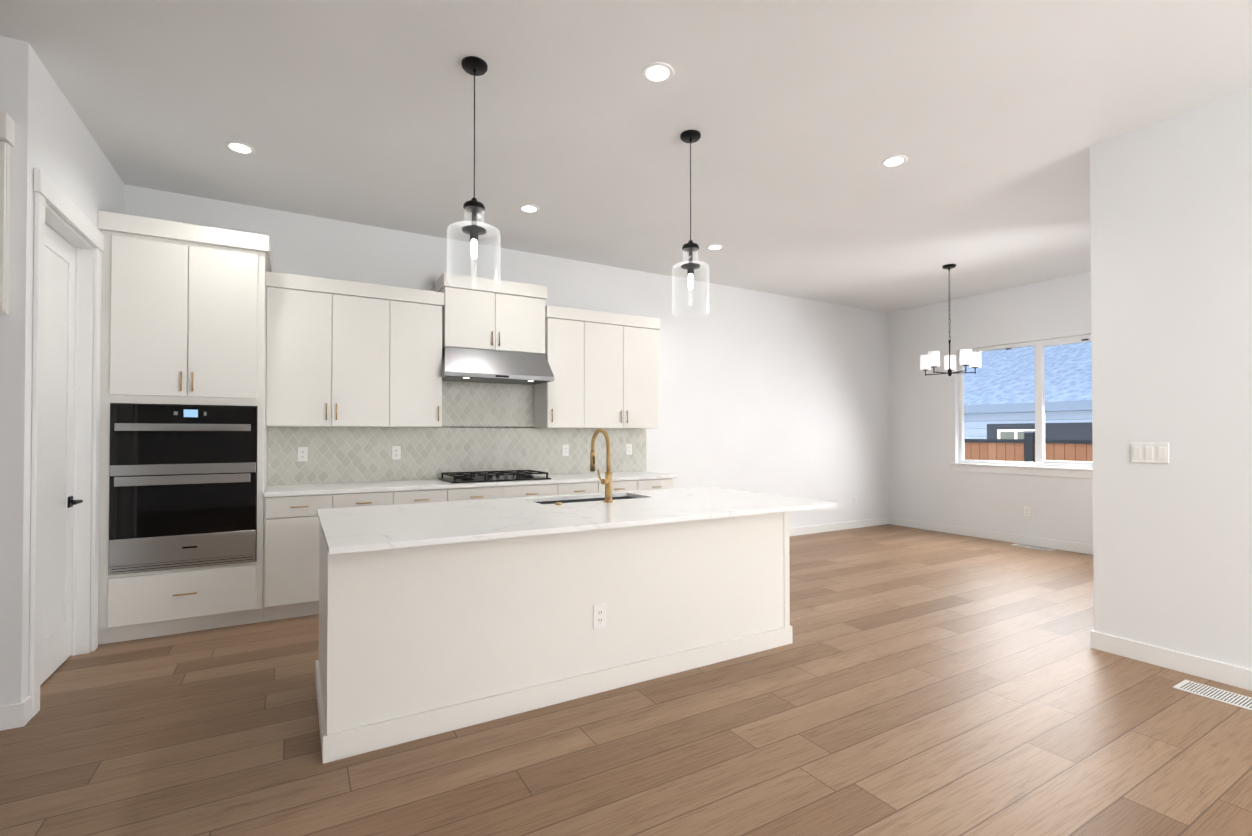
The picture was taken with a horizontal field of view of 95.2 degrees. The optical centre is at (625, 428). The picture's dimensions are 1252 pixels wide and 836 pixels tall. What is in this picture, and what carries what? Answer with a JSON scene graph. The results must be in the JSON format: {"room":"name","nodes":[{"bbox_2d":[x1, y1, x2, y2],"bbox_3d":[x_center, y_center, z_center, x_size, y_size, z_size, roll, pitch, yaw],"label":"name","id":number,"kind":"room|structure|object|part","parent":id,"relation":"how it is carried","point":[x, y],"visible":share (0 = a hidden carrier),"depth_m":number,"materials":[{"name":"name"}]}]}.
{"room":"kitchen","nodes":[
{"label":"kitchen","id":0,"kind":"room"},
{"bbox_2d":[0,36,124,705],"bbox_3d":[-3.239,-0.204,3.340,0.110,3.136,1.730,0,-1,-30],"label":"wall","id":1,"kind":"structure","parent":0,"point":[56,144],"depth_m":2.62,"materials":[{"name":"paint"}]},
{"bbox_2d":[0,111,14,313],"bbox_3d":[-3.385,-0.022,2.629,0.992,2.756,0.830,0,-1,-30],"label":"tall cabinet","id":2,"kind":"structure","parent":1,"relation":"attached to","point":[7,132],"depth_m":2.56,"materials":[{"name":"paint"}]},
{"bbox_2d":[0,695,31,730],"bbox_3d":[-3.022,1.306,2.852,0.039,0.105,0.724,0,-1,-30],"label":"baseboard","id":3,"kind":"structure","parent":1,"relation":"attached to","point":[16,715],"depth_m":2.58,"materials":[{"name":"paint"}]},
{"bbox_2d":[40,223,75,684],"bbox_3d":[-3.133,0.132,3.080,0.032,2.443,0.812,0,-1,-30],"label":"pantry door","id":4,"kind":"structure","parent":1,"relation":"in","point":[58,459],"depth_m":3.22,"materials":[{"name":"paint"}]},
{"bbox_2d":[68,496,82,507],"bbox_3d":[-3.243,0.434,3.353,0.056,0.064,0.147,0,-1,-30],"label":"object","id":5,"kind":"structure","parent":4,"relation":"attached to","point":[71,502],"depth_m":3.36,"materials":[{"name":"black metal"}]},
{"bbox_2d":[29,168,103,716],"bbox_3d":[-3.089,0.069,3.106,0.136,2.585,1.044,0,-1,-30],"label":"door frame","id":6,"kind":"structure","parent":1,"relation":"attached to","point":[86,474],"depth_m":3.44,"materials":[{"name":"paint"}]},
{"bbox_2d":[124,184,888,527],"bbox_3d":[-0.794,-0.178,5.849,11.070,3.136,0.150,0,-1,-30],"label":"wall","id":7,"kind":"structure","parent":0,"point":[766,392],"depth_m":6.89,"materials":[{"name":"paint"}]},
{"bbox_2d":[266,270,393,429],"bbox_3d":[-2.400,-0.590,4.629,0.859,1.155,0.348,0,-1,-30],"label":"upper cabinet","id":8,"kind":"object","parent":7,"relation":"attached to","point":[332,340],"depth_m":4.48,"materials":[{"name":"paint"}]},
{"bbox_2d":[390,287,445,429],"bbox_3d":[-1.847,-0.587,4.951,0.422,1.155,0.348,0,-1,-30],"label":"upper cabinet","id":9,"kind":"object","parent":7,"relation":"attached to","point":[417,394],"depth_m":4.80,"materials":[{"name":"paint"}]},
{"bbox_2d":[267,381,645,485],"bbox_3d":[-1.317,0.011,5.450,3.563,0.910,0.006,0,-1,-30],"label":"backsplash","id":10,"kind":"structure","parent":7,"relation":"attached to","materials":[{"name":"tile"}]},
{"bbox_2d":[435,272,557,385],"bbox_3d":[-1.212,-0.888,5.237,0.985,0.903,0.498,0,-1,-30],"label":"upper cabinet","id":11,"kind":"object","parent":7,"relation":"attached to","point":[506,334],"depth_m":5.13,"materials":[{"name":"paint"}]},
{"bbox_2d":[441,347,553,384],"bbox_3d":[-1.212,-0.565,5.232,0.985,0.269,0.500,0,-1,-30],"label":"range hood","id":12,"kind":"object","parent":11,"relation":"attached to","point":[459,365],"depth_m":5.10,"materials":[{"name":"silver metal"}]},
{"bbox_2d":[534,307,585,429],"bbox_3d":[-0.662,-0.579,5.640,0.384,1.155,0.348,0,-1,-30],"label":"upper cabinet","id":13,"kind":"object","parent":7,"relation":"attached to","point":[560,405],"depth_m":5.51,"materials":[{"name":"paint"}]},
{"bbox_2d":[586,310,659,429],"bbox_3d":[-0.119,-0.576,5.956,0.872,1.155,0.348,0,-1,-30],"label":"upper cabinet","id":14,"kind":"object","parent":7,"relation":"attached to","point":[622,350],"depth_m":5.80,"materials":[{"name":"paint"}]},
{"bbox_2d":[789,517,887,535],"bbox_3d":[2.056,1.354,7.396,4.270,0.105,0.014,0,-1,-30],"label":"baseboard","id":15,"kind":"structure","parent":7,"relation":"attached to","point":[812,529],"depth_m":7.88,"materials":[{"name":"paint"}]},
{"bbox_2d":[0,524,1251,835],"bbox_3d":[1.335,1.380,2.022,11.320,0.060,8.980,0,-1,-30],"label":"floor","id":16,"kind":"structure","parent":0,"point":[916,682],"depth_m":2.49,"materials":[{"name":"brown wood"}]},
{"bbox_2d":[98,210,269,644],"bbox_3d":[-3.080,0.007,4.056,0.883,2.728,0.644,0,-1,-30],"label":"tall cabinet","id":17,"kind":"object","parent":16,"relation":"on","point":[256,412],"depth_m":3.77,"materials":[{"name":"paint"}]},
{"bbox_2d":[266,490,393,620],"bbox_3d":[-2.332,0.931,4.485,0.848,0.890,0.638,0,-1,-30],"label":"base cabinet","id":18,"kind":"object","parent":16,"relation":"on","point":[292,524],"depth_m":4.10,"materials":[{"name":"paint"}]},
{"bbox_2d":[262,470,677,497],"bbox_3d":[-1.167,0.478,5.153,3.529,0.030,0.663,0,-1,-30],"label":"countertop","id":19,"kind":"structure","parent":18,"relation":"on","point":[619,475],"depth_m":4.71,"materials":[{"name":"white stone"}]},
{"bbox_2d":[438,470,553,481],"bbox_3d":[-1.188,0.432,5.174,0.890,0.062,0.500,0,-1,-30],"label":"cooktop","id":20,"kind":"object","parent":19,"relation":"in","point":[446,475],"depth_m":5.14,"materials":[{"name":"black metal"}]},
{"bbox_2d":[394,486,505,504],"bbox_3d":[-1.587,0.936,4.918,0.876,0.890,0.638,0,-1,-30],"label":"base cabinet","id":21,"kind":"object","parent":16,"relation":"on","point":[475,492],"depth_m":4.64,"materials":[{"name":"paint"}]},
{"bbox_2d":[506,482,561,497],"bbox_3d":[-0.990,0.939,5.265,0.505,0.890,0.638,0,-1,-30],"label":"base cabinet","id":22,"kind":"object","parent":16,"relation":"on","point":[511,491],"depth_m":5.00,"materials":[{"name":"paint"}]},
{"bbox_2d":[315,512,792,763],"bbox_3d":[-0.322,0.916,3.383,2.639,0.897,0.950,0,-1,-30],"label":"kitchen island","id":23,"kind":"object","parent":16,"relation":"on","point":[435,618],"depth_m":2.77,"materials":[{"name":"paint"}]},
{"bbox_2d":[317,488,836,555],"bbox_3d":[-0.215,0.455,3.264,2.692,0.024,1.229,0,-1,-30],"label":"island countertop","id":24,"kind":"structure","parent":23,"relation":"on","point":[379,528],"depth_m":2.91,"materials":[{"name":"white stone"}]},
{"bbox_2d":[539,492,626,503],"bbox_3d":[-0.236,0.580,3.660,0.788,0.242,0.354,0,-1,-30],"label":"sink","id":25,"kind":"object","parent":24,"relation":"in","point":[562,499],"depth_m":3.78,"materials":[{"name":"grey metal"}]},
{"bbox_2d":[590,428,614,503],"bbox_3d":[-0.180,0.222,3.505,0.136,0.447,0.287,0,-1,-30],"label":"faucet","id":26,"kind":"object","parent":24,"relation":"on","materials":[{"name":"gold metal"}]},
{"bbox_2d":[593,603,605,628],"bbox_3d":[-0.135,0.971,2.953,0.075,0.122,0.008,0,-1,-30],"label":"outlet","id":27,"kind":"object","parent":23,"relation":"attached to","point":[599,609],"depth_m":2.95,"materials":[{"name":"white plastic"}]},
{"bbox_2d":[562,482,601,494],"bbox_3d":[-0.594,0.942,5.496,0.411,0.890,0.638,0,-1,-30],"label":"base cabinet","id":28,"kind":"object","parent":16,"relation":"on","point":[568,488],"depth_m":5.23,"materials":[{"name":"paint"}]},
{"bbox_2d":[602,478,672,492],"bbox_3d":[-0.043,0.945,5.816,0.864,0.890,0.638,0,-1,-30],"label":"base cabinet","id":29,"kind":"object","parent":16,"relation":"on","point":[643,483],"depth_m":5.58,"materials":[{"name":"paint"}]},
{"bbox_2d":[1012,544,1055,550],"bbox_3d":[4.777,1.397,6.706,0.140,0.005,0.416,0,-1,-30],"label":"floor vent","id":30,"kind":"object","parent":16,"relation":"in","point":[1035,547],"visible":1,"depth_m":6.68,"materials":[{"name":"white metal"}]},
{"bbox_2d":[1173,680,1251,709],"bbox_3d":[3.098,1.355,2.773,0.182,0.005,0.620,0,-1,-30],"label":"floor vent","id":31,"kind":"object","parent":16,"relation":"in","point":[1231,698],"visible":1,"depth_m":2.92,"materials":[{"name":"white metal"}]},
{"bbox_2d":[0,0,1251,312],"bbox_3d":[1.335,-1.836,2.055,11.320,0.100,8.980,0,-1,-30],"label":"ceiling","id":32,"kind":"structure","parent":0,"point":[992,120],"depth_m":3.24,"materials":[{"name":"paint"}]},
{"bbox_2d":[224,141,255,154],"bbox_3d":[-2.433,-1.766,3.602,0.164,0.006,0.164,0,-1,-30],"label":"recessed light","id":33,"kind":"object","parent":32,"relation":"in","point":[239,147],"visible":1,"depth_m":3.59,"materials":[{"name":"paint"}]},
{"bbox_2d":[447,56,500,289],"bbox_3d":[-0.740,-1.240,2.786,0.255,1.077,0.255,0,-1,-30],"label":"pendant light","id":34,"kind":"object","parent":32,"relation":"hanging from","point":[474,65],"visible":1,"depth_m":2.77,"materials":[{"name":"clear glass"}]},
{"bbox_3d":[-0.740,-0.887,2.783,0.255,0.371,0.255,0,-1,-30],"label":"glass","id":35,"kind":"part","parent":34,"relation":"part of","materials":[{"name":"clear glass"}]},
{"bbox_3d":[-0.740,-0.870,2.782,0.030,0.096,0.030,0,-1,-30],"label":"bulb","id":36,"kind":"part","parent":34,"relation":"part of","materials":[{"name":"white glass"}]},
{"bbox_2d":[519,204,539,212],"bbox_3d":[-0.774,-1.756,4.573,0.164,0.006,0.164,0,-1,-30],"label":"recessed light","id":37,"kind":"object","parent":32,"relation":"in","point":[527,208],"visible":1,"depth_m":4.56,"materials":[{"name":"paint"}]},
{"bbox_2d":[641,62,673,83],"bbox_3d":[0.158,-1.774,2.856,0.164,0.006,0.164,0,-1,-30],"label":"recessed light","id":38,"kind":"object","parent":32,"relation":"in","point":[657,72],"visible":1,"depth_m":2.85,"materials":[{"name":"paint"}]},
{"bbox_2d":[672,130,708,316],"bbox_3d":[0.390,-1.230,3.445,0.224,1.083,0.224,0,-1,-30],"label":"pendant light","id":39,"kind":"object","parent":32,"relation":"hanging from","point":[690,247],"visible":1,"depth_m":3.43,"materials":[{"name":"clear glass"}]},
{"bbox_3d":[0.390,-0.886,3.442,0.224,0.395,0.224,0,-1,-30],"label":"glass","id":40,"kind":"part","parent":39,"relation":"part of","materials":[{"name":"clear glass"}]},
{"bbox_3d":[0.390,-0.880,3.442,0.030,0.096,0.030,0,-1,-30],"label":"bulb","id":41,"kind":"part","parent":39,"relation":"part of","materials":[{"name":"white glass"}]},
{"bbox_2d":[706,244,723,249],"bbox_3d":[0.859,-1.746,5.515,0.164,0.006,0.164,0,-1,-30],"label":"recessed light","id":42,"kind":"object","parent":32,"relation":"in","point":[715,247],"visible":1,"depth_m":5.51,"materials":[{"name":"paint"}]},
{"bbox_2d":[880,155,907,167],"bbox_3d":[1.774,-1.764,3.782,0.164,0.006,0.164,0,-1,-30],"label":"recessed light","id":43,"kind":"object","parent":32,"relation":"in","point":[894,161],"visible":1,"depth_m":3.77,"materials":[{"name":"paint"}]},
{"bbox_2d":[920,264,980,375],"bbox_3d":[3.447,-1.149,6.117,0.563,1.188,0.570,0,-1,-30],"label":"chandelier","id":44,"kind":"object","parent":32,"relation":"hanging from","point":[968,357],"visible":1,"depth_m":6.04,"materials":[{"name":"black metal"}]},
{"bbox_2d":[888,271,1092,544],"bbox_3d":[4.984,-0.168,6.774,0.150,3.136,4.060,0,-1,-30],"label":"wall","id":45,"kind":"structure","parent":0,"point":[927,483],"depth_m":7.53,"materials":[{"name":"paint"}]},
{"bbox_2d":[888,517,1092,554],"bbox_3d":[4.845,1.348,6.834,0.014,0.105,3.730,0,-1,-30],"label":"baseboard","id":46,"kind":"structure","parent":45,"relation":"attached to","point":[1000,536],"depth_m":7.14,"materials":[{"name":"paint"}]},
{"bbox_2d":[951,463,1092,478],"bbox_3d":[4.896,0.509,6.808,0.110,0.106,2.008,0,-1,-30],"label":"window sill","id":47,"kind":"structure","parent":45,"relation":"attached to","point":[1042,471],"depth_m":6.87,"materials":[{"name":"paint"}]},
{"bbox_2d":[958,334,1092,468],"bbox_3d":[4.965,-0.296,6.856,0.072,1.503,1.906,0,-1,-30],"label":"window","id":48,"kind":"structure","parent":45,"relation":"in","point":[1039,346],"depth_m":6.84,"materials":[{"name":"white plastic"}]},
{"bbox_2d":[1024,506,1030,516],"bbox_3d":[4.828,1.003,6.872,0.008,0.118,0.072,0,-1,-30],"label":"outlet","id":49,"kind":"object","parent":45,"relation":"attached to","point":[1027,511],"visible":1,"depth_m":6.87,"materials":[{"name":"white plastic"}]},
{"bbox_2d":[1090,88,1251,669],"bbox_3d":[5.626,-0.214,2.359,3.480,3.136,4.820,0,-1,-30],"label":"wall","id":50,"kind":"structure","parent":0,"point":[1171,258],"depth_m":3.23,"materials":[{"name":"paint"}]},
{"bbox_2d":[1131,443,1168,463],"bbox_3d":[3.044,0.143,3.322,0.010,0.118,0.171,0,-1,-30],"label":"switch plate","id":51,"kind":"object","parent":50,"relation":"attached to","point":[1149,452],"visible":1,"depth_m":3.32,"materials":[{"name":"white plastic"}]},
{"bbox_2d":[1090,630,1251,690],"bbox_3d":[4.105,1.292,1.484,0.014,0.105,4.804,0,-1,-30],"label":"baseboard","id":52,"kind":"structure","parent":50,"relation":"attached to","point":[1232,675],"depth_m":3.22,"materials":[{"name":"paint"}]},
{"label":"outside","id":53,"kind":"structure","parent":0,"visible":0},
{"bbox_3d":[16.136,2.263,17.459,29.800,0.100,30.000,0,-1,-30],"label":"ground","id":54,"kind":"structure","parent":53,"visible":0},
{"bbox_2d":[964,341,1091,439],"bbox_3d":[9.620,-0.152,16.008,8.550,4.699,30.400,0,-1,-30],"label":"house","id":55,"kind":"structure","parent":54,"relation":"on","point":[994,367],"depth_m":11.68,"materials":[{"name":"blue"}]},
{"bbox_2d":[965,431,1092,461],"bbox_3d":[5.331,1.108,11.186,0.150,2.077,26.000,0,-1,-30],"label":"fence","id":56,"kind":"object","parent":54,"relation":"on","point":[999,449],"depth_m":9.19,"materials":[{"name":"brown wood"}]}
]}

